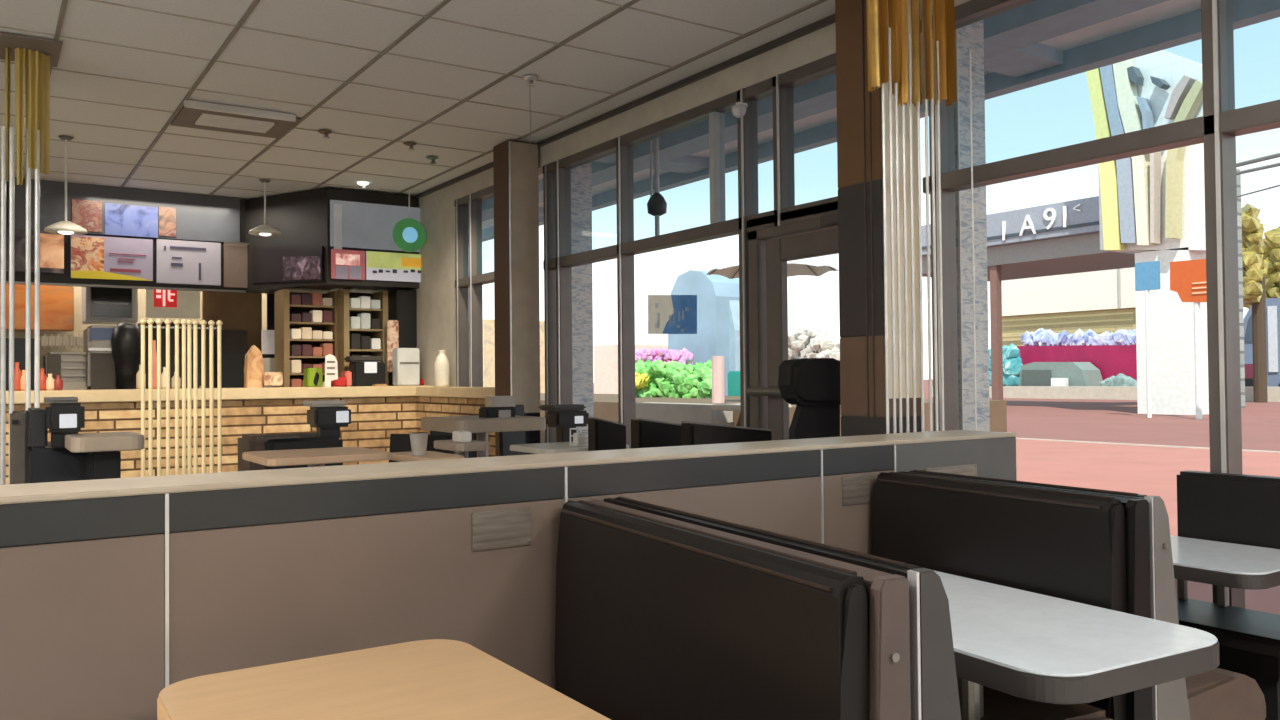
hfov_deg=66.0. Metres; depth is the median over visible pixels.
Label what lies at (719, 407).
outdoor table
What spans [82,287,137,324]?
wall oven
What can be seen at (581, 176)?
stone pier
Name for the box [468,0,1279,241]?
roof overhang
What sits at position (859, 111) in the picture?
column
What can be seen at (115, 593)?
wall
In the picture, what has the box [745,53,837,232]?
window
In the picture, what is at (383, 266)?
menu board
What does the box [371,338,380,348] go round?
packet
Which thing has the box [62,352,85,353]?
shelf
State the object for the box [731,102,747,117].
security camera
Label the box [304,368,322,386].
box
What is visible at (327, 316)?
packet
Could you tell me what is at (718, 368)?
post
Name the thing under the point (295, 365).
packet
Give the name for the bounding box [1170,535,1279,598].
table
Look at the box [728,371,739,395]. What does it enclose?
bin
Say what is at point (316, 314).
packet
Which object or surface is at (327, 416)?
terminal
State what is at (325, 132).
sprinkler head
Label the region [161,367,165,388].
sauce bottle
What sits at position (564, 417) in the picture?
terminal
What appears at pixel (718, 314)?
monument
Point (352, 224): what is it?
menu board
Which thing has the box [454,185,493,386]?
window
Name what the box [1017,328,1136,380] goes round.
container
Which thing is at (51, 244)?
picture
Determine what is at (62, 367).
shelf
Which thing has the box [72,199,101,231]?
food picture
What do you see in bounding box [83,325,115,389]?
coffee machine
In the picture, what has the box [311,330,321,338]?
packet
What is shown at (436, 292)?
wall
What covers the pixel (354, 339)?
packet
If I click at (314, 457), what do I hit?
dining table
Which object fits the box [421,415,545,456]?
dining table
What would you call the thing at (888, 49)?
divider
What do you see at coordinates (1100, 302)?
building
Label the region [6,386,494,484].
counter
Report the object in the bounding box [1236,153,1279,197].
overhead cable
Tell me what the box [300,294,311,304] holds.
packet
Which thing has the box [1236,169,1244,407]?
pole
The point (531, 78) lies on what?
sprinkler head
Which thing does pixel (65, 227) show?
pendant lamp
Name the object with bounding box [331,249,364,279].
menu board
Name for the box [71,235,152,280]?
menu board
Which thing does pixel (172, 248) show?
print
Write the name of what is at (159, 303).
sign
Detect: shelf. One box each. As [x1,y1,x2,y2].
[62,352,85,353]
[62,359,85,361]
[62,367,85,368]
[62,374,85,376]
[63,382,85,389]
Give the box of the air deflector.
[183,100,295,121]
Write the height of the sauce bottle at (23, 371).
0.156 m
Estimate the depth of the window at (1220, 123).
3.34 m
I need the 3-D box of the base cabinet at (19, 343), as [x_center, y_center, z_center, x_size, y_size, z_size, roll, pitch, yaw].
[-5.714,0.042,8.932,0.448,0.463,0.500,0,-1,-34]
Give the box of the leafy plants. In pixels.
[635,358,711,397]
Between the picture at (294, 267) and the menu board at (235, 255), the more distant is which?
the menu board at (235, 255)
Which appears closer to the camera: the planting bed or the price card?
the price card
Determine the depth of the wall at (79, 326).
10.12 m
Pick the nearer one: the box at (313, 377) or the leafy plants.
the box at (313, 377)
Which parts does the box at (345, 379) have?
lid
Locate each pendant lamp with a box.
[44,135,86,234]
[249,179,281,235]
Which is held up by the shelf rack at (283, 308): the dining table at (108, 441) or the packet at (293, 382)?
the packet at (293, 382)
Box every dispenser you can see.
[41,334,85,389]
[138,322,200,388]
[393,348,419,385]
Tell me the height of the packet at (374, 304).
0.086 m
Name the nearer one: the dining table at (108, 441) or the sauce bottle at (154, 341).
the dining table at (108, 441)
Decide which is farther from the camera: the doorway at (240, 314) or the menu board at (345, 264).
the doorway at (240, 314)
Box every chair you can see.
[86,451,120,479]
[389,433,451,462]
[430,431,476,457]
[499,405,525,455]
[778,358,840,439]
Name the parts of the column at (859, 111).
panel, panel, panel, panel, sheen panel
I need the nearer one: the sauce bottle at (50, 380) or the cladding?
the sauce bottle at (50, 380)
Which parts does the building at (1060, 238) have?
post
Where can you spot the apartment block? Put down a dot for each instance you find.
(488, 324)
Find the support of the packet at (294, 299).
on the shelf rack at (283, 308)
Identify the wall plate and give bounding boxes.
[472,507,530,550]
[842,475,869,504]
[925,464,976,475]
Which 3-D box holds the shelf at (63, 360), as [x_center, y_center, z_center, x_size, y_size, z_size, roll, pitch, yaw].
[-5.087,0.005,8.854,0.187,0.018,0.030,0,-1,-34]
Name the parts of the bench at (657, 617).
panel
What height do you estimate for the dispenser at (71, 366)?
0.497 m
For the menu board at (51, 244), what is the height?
0.358 m
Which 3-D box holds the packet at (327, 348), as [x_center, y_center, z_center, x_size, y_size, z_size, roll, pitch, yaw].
[-2.966,-0.096,9.314,0.086,0.119,0.130,0,-1,-34]
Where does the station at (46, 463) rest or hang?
on the floor
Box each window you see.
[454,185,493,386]
[543,88,758,448]
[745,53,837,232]
[920,0,1279,607]
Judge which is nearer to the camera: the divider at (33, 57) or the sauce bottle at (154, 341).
the divider at (33, 57)
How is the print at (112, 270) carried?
attached to the menu board at (92, 257)
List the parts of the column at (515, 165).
corner trim, panel, panel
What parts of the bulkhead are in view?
soffit trim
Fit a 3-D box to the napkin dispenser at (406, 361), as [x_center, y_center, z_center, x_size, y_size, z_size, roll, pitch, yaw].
[-2.162,0.064,9.112,0.210,0.346,0.154,0,-1,-34]
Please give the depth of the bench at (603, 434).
5.06 m
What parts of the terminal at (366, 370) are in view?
lid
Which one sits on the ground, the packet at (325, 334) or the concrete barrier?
the concrete barrier
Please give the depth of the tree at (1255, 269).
41.32 m
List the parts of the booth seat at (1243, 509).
post, post, seat, backrest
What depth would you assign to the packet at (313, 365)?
9.20 m
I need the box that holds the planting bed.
[540,393,1006,442]
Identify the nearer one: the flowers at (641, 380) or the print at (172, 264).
the print at (172, 264)
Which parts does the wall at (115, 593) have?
band panel, panel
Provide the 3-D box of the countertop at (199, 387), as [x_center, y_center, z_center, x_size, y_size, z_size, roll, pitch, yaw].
[-6.186,0.892,8.565,7.560,1.240,1.590,0,-1,-34]
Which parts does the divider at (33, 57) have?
rod, rod, rod, ceiling plate, rod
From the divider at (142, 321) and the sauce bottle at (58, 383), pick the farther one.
the sauce bottle at (58, 383)
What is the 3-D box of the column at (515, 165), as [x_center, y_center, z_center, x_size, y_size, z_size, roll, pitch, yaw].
[-0.913,-0.083,7.323,0.245,3.045,0.282,0,-1,-34]
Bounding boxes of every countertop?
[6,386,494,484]
[6,387,243,390]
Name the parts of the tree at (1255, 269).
crown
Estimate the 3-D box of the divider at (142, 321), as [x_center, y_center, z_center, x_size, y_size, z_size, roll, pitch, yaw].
[-2.598,0.597,5.589,0.439,1.656,0.050,0,-1,-34]
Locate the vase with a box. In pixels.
[111,323,140,388]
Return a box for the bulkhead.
[0,179,418,293]
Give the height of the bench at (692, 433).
1.103 m
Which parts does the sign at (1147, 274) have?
sign post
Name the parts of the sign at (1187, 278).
sign post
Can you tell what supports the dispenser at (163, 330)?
on the countertop at (199, 387)
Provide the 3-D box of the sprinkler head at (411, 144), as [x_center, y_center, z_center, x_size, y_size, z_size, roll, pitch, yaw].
[-1.700,-1.579,7.283,0.100,0.049,0.100,0,-1,-34]
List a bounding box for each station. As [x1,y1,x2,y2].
[26,408,85,482]
[238,433,342,470]
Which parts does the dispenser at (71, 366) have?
door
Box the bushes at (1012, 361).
[989,343,1022,385]
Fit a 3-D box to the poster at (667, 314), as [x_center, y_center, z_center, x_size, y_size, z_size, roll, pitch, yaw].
[0.191,-0.280,5.980,0.002,0.266,0.513,0,-1,-34]
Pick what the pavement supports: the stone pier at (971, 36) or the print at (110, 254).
the stone pier at (971, 36)
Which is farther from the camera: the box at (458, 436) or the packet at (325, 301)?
the packet at (325, 301)
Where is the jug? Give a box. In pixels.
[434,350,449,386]
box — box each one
[263,358,274,386]
[263,372,282,385]
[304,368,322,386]
[331,371,351,386]
[452,431,471,441]
[1051,378,1067,385]
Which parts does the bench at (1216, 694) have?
backrest, edge trim, panel, seat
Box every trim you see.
[416,14,835,197]
[1016,438,1279,452]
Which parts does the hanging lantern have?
arm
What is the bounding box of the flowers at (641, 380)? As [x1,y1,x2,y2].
[635,372,649,388]
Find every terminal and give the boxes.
[43,397,84,448]
[301,400,350,437]
[344,356,384,385]
[539,404,588,441]
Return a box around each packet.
[289,294,300,304]
[290,314,300,321]
[290,329,300,338]
[290,345,300,355]
[290,360,300,372]
[290,379,300,386]
[299,327,311,338]
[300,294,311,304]
[300,313,311,321]
[301,344,311,355]
[301,364,311,372]
[309,310,321,321]
[310,292,321,304]
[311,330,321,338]
[311,347,321,355]
[312,364,321,368]
[320,343,332,355]
[322,298,331,305]
[322,311,332,322]
[322,331,332,338]
[349,298,359,307]
[349,316,359,328]
[349,334,359,348]
[357,313,369,328]
[358,296,369,308]
[360,336,370,348]
[370,300,379,308]
[370,319,380,328]
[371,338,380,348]
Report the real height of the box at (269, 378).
0.118 m
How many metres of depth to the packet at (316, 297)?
9.21 m
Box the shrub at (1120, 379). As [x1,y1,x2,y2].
[1100,373,1136,385]
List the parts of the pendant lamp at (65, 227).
lamp shade, rod, bulb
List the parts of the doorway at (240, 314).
black post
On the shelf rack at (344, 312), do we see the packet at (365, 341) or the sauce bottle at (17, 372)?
the packet at (365, 341)
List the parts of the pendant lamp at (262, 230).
rod, bulb, lamp shade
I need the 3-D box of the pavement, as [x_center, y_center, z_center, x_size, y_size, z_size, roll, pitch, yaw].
[3.080,1.671,14.063,13.620,0.300,100.000,0,-1,-34]
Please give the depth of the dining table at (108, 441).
4.08 m
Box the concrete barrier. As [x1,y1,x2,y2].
[932,386,1279,401]
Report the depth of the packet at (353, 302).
9.21 m
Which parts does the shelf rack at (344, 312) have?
panel, shelf, shelf, shelf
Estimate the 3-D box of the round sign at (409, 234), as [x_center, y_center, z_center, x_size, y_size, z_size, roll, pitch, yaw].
[-2.127,-1.279,9.092,0.310,0.564,0.040,0,-1,-34]
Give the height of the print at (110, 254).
0.009 m
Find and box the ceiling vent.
[171,106,300,138]
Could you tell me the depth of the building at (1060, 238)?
36.73 m
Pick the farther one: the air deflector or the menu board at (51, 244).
the menu board at (51, 244)
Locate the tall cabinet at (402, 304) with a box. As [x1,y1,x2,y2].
[387,290,416,385]
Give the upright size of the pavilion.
2.930 m
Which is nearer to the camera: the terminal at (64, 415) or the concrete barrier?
the terminal at (64, 415)
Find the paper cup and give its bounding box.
[409,432,428,455]
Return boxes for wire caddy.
[570,427,587,446]
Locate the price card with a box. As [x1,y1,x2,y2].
[262,330,274,353]
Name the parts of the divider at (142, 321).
rod, rod, rod, rod, rod, rail, rod, rod, rod, rod, rod, rod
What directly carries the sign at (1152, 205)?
on the ground
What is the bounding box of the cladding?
[6,284,73,330]
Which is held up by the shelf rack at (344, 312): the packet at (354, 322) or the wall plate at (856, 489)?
the packet at (354, 322)
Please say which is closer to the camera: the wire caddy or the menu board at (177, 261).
the wire caddy
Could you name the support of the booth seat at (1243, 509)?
on the floor
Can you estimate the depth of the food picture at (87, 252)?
8.66 m
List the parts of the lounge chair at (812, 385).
backrest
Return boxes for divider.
[0,32,62,484]
[139,318,222,476]
[867,0,976,433]
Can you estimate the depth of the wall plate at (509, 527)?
2.36 m
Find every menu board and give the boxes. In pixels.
[0,228,63,272]
[15,178,239,241]
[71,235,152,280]
[156,239,220,285]
[223,241,249,287]
[252,246,323,282]
[330,200,419,251]
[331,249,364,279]
[366,251,420,281]
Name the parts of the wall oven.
handle, glass door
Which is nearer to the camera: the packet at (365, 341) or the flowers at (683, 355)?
the packet at (365, 341)
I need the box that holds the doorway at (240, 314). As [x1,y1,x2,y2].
[202,291,274,387]
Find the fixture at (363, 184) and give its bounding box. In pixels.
[357,182,367,188]
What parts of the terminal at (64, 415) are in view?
lid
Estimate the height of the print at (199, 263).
0.158 m
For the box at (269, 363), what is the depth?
9.47 m
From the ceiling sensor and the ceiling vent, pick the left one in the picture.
the ceiling vent
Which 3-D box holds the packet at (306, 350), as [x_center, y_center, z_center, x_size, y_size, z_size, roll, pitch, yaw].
[-3.127,-0.090,9.207,0.086,0.107,0.130,0,-1,-34]
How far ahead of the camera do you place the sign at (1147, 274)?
28.44 m
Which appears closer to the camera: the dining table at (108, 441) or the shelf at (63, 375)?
the dining table at (108, 441)
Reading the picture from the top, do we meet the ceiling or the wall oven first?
the ceiling
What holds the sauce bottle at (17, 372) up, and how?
on the counter at (377, 412)
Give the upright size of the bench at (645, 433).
1.107 m
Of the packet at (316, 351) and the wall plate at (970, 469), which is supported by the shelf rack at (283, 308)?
the packet at (316, 351)
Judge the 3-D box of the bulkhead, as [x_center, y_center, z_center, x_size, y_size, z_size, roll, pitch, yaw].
[-5.633,-1.102,7.750,7.645,0.888,1.300,0,-1,-34]
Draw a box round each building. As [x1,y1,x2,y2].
[921,196,1140,399]
[1001,267,1135,346]
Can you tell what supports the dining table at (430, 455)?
on the floor
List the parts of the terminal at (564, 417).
lid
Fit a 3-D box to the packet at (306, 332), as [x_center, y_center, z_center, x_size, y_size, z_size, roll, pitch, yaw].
[-3.128,-0.249,9.209,0.086,0.108,0.130,0,-1,-34]
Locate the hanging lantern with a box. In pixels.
[647,137,666,235]
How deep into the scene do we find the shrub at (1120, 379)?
48.63 m
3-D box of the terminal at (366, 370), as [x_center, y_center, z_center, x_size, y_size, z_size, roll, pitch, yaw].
[-2.515,0.116,9.016,0.327,0.299,0.200,0,-1,-34]
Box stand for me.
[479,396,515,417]
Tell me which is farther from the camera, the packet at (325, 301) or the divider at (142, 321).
the packet at (325, 301)
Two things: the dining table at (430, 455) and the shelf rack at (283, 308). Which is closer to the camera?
the dining table at (430, 455)
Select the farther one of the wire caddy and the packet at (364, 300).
the packet at (364, 300)
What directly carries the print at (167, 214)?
attached to the menu board at (98, 209)
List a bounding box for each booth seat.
[10,411,27,483]
[1177,470,1279,719]
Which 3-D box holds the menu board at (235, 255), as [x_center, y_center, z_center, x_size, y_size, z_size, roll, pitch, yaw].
[-3.741,-0.903,9.432,0.464,0.428,0.055,0,-1,-34]
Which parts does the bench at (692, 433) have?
trim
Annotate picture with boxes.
[40,233,63,268]
[71,236,103,270]
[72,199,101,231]
[105,203,157,237]
[283,256,320,279]
[336,253,359,265]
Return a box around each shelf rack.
[274,289,337,386]
[337,289,388,385]
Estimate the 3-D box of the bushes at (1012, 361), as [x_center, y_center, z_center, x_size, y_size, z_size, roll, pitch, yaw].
[20.058,0.425,54.780,1.195,2.723,2.516,0,-1,-34]
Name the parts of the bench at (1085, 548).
seat, panel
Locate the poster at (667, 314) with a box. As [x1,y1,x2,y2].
[648,295,696,333]
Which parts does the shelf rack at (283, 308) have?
panel, shelf, shelf, shelf, shelf, shelf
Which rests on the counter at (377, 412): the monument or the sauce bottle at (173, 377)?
the sauce bottle at (173, 377)
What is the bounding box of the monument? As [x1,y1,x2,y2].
[668,270,739,395]
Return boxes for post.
[712,356,724,402]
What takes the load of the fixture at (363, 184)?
attached to the ceiling
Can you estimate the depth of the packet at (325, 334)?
9.26 m
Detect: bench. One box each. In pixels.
[555,499,910,719]
[588,417,625,450]
[604,496,960,719]
[631,418,681,448]
[681,421,771,445]
[872,472,1152,719]
[902,470,1265,719]
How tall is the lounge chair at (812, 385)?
1.382 m
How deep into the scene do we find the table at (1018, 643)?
2.00 m
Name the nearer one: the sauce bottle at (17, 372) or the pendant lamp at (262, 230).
the sauce bottle at (17, 372)
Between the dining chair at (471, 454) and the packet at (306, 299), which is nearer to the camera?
the dining chair at (471, 454)
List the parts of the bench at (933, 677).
backrest, edge trim, panel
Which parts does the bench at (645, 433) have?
trim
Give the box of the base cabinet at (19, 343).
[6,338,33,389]
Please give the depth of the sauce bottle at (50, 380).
7.49 m
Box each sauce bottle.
[14,362,21,390]
[21,370,24,390]
[40,369,46,389]
[46,374,54,389]
[54,375,62,389]
[136,365,145,388]
[153,340,156,388]
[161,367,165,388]
[171,372,180,388]
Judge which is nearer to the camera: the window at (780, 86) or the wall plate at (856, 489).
the wall plate at (856, 489)
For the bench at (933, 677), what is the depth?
1.52 m
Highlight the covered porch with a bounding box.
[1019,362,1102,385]
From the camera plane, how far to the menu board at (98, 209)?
8.89 m
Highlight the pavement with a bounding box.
[1016,439,1279,614]
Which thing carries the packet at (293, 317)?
on the shelf rack at (283, 308)
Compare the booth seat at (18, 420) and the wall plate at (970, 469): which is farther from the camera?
the booth seat at (18, 420)
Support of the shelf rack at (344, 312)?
on the floor
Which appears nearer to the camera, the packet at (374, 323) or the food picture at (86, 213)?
the food picture at (86, 213)
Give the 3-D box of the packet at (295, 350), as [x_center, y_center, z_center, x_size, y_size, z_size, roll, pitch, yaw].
[-3.207,-0.087,9.153,0.086,0.102,0.130,0,-1,-34]
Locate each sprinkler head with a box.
[318,130,331,138]
[403,142,416,150]
[521,75,538,148]
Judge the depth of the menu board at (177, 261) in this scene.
9.12 m
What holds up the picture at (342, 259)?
attached to the menu board at (345, 264)
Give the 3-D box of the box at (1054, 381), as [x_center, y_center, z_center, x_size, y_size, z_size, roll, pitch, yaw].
[21.919,1.472,51.447,0.300,1.067,0.803,0,-1,-34]
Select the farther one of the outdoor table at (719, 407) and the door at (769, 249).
the outdoor table at (719, 407)
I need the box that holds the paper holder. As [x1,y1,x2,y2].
[372,384,387,385]
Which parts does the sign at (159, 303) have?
red plate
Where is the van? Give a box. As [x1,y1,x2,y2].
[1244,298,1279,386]
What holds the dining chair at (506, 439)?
on the floor
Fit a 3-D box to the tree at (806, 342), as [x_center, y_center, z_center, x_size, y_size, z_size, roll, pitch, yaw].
[7.537,0.158,44.558,2.649,3.725,6.186,0,-1,-34]
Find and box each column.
[493,139,539,455]
[835,0,920,436]
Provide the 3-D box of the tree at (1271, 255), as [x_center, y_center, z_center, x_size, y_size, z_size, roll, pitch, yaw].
[30.848,-2.325,47.349,3.004,8.342,4.003,0,-1,-34]
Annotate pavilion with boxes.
[594,344,667,393]
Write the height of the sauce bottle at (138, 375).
0.195 m
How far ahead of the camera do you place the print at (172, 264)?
9.06 m
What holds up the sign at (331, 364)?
on the counter at (377, 412)
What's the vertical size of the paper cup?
0.100 m
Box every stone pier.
[571,162,593,440]
[954,20,989,430]
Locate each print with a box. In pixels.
[109,253,145,255]
[110,268,140,272]
[159,206,175,236]
[170,246,205,250]
[171,263,182,266]
[199,263,200,279]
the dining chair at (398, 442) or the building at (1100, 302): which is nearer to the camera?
the dining chair at (398, 442)
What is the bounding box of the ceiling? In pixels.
[0,0,834,199]
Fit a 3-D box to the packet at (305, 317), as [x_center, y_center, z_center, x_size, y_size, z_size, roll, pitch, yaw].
[-3.130,-0.396,9.212,0.086,0.086,0.130,0,-1,-34]
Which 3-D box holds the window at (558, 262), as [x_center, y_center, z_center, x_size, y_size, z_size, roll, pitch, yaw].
[-0.025,-0.082,6.318,0.108,2.750,2.320,0,-1,-34]
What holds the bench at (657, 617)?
on the floor
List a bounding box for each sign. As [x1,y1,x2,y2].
[146,289,199,318]
[325,354,337,386]
[393,191,425,251]
[1086,50,1208,414]
[1135,261,1159,417]
[1170,259,1206,418]
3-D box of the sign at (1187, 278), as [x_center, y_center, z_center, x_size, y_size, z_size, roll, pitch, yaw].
[15.425,-0.574,27.417,0.209,4.428,1.213,0,-1,-34]
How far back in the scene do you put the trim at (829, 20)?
5.85 m
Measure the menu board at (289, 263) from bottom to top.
0.378 m
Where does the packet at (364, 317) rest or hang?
on the shelf rack at (344, 312)
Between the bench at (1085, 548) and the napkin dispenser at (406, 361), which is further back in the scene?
the napkin dispenser at (406, 361)
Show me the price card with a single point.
(268, 337)
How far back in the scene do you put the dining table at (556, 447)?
5.30 m
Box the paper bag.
[244,345,263,387]
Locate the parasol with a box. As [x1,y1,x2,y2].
[706,248,838,278]
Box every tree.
[788,322,839,360]
[1241,203,1267,401]
[1243,226,1279,308]
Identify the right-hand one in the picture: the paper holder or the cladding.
the paper holder
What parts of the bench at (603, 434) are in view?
trim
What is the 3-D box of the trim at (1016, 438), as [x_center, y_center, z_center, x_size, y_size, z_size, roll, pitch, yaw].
[8.779,1.674,17.882,0.100,0.320,100.000,0,-1,-34]
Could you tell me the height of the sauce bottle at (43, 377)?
0.166 m
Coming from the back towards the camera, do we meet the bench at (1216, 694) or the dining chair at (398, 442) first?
the dining chair at (398, 442)
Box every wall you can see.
[0,430,1016,719]
[6,286,266,388]
[411,0,970,386]
[636,402,732,425]
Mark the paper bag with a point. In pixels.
(253, 366)
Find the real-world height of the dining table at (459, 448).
0.985 m
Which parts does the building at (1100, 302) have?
rail, rail, rail, rail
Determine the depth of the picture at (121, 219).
8.88 m
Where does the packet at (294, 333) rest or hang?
on the shelf rack at (283, 308)
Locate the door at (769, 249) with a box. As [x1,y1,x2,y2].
[745,213,838,439]
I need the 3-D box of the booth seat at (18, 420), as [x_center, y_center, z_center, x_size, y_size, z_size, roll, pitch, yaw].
[-2.872,0.825,4.551,0.061,1.168,0.410,0,-1,-34]
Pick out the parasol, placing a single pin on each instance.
(728, 267)
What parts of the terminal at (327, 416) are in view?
lid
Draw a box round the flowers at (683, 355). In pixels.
[635,348,693,364]
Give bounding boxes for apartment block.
[469,319,544,392]
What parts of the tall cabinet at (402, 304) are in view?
packet strip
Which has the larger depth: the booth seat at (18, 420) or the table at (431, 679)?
the booth seat at (18, 420)
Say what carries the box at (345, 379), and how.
on the counter at (377, 412)
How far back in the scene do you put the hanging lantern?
7.33 m
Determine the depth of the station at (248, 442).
4.90 m
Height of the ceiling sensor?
0.049 m
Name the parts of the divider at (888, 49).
rod, rod, rod, rod, rod, rod, rod, rod, rod, rod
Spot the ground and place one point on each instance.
(1092, 420)
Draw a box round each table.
[65,432,143,451]
[157,639,610,719]
[242,447,391,466]
[390,451,463,461]
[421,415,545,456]
[434,440,489,457]
[510,441,628,453]
[711,404,791,410]
[933,570,1219,719]
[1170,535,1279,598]
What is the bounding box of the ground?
[593,379,1279,450]
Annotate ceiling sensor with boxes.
[426,156,437,163]

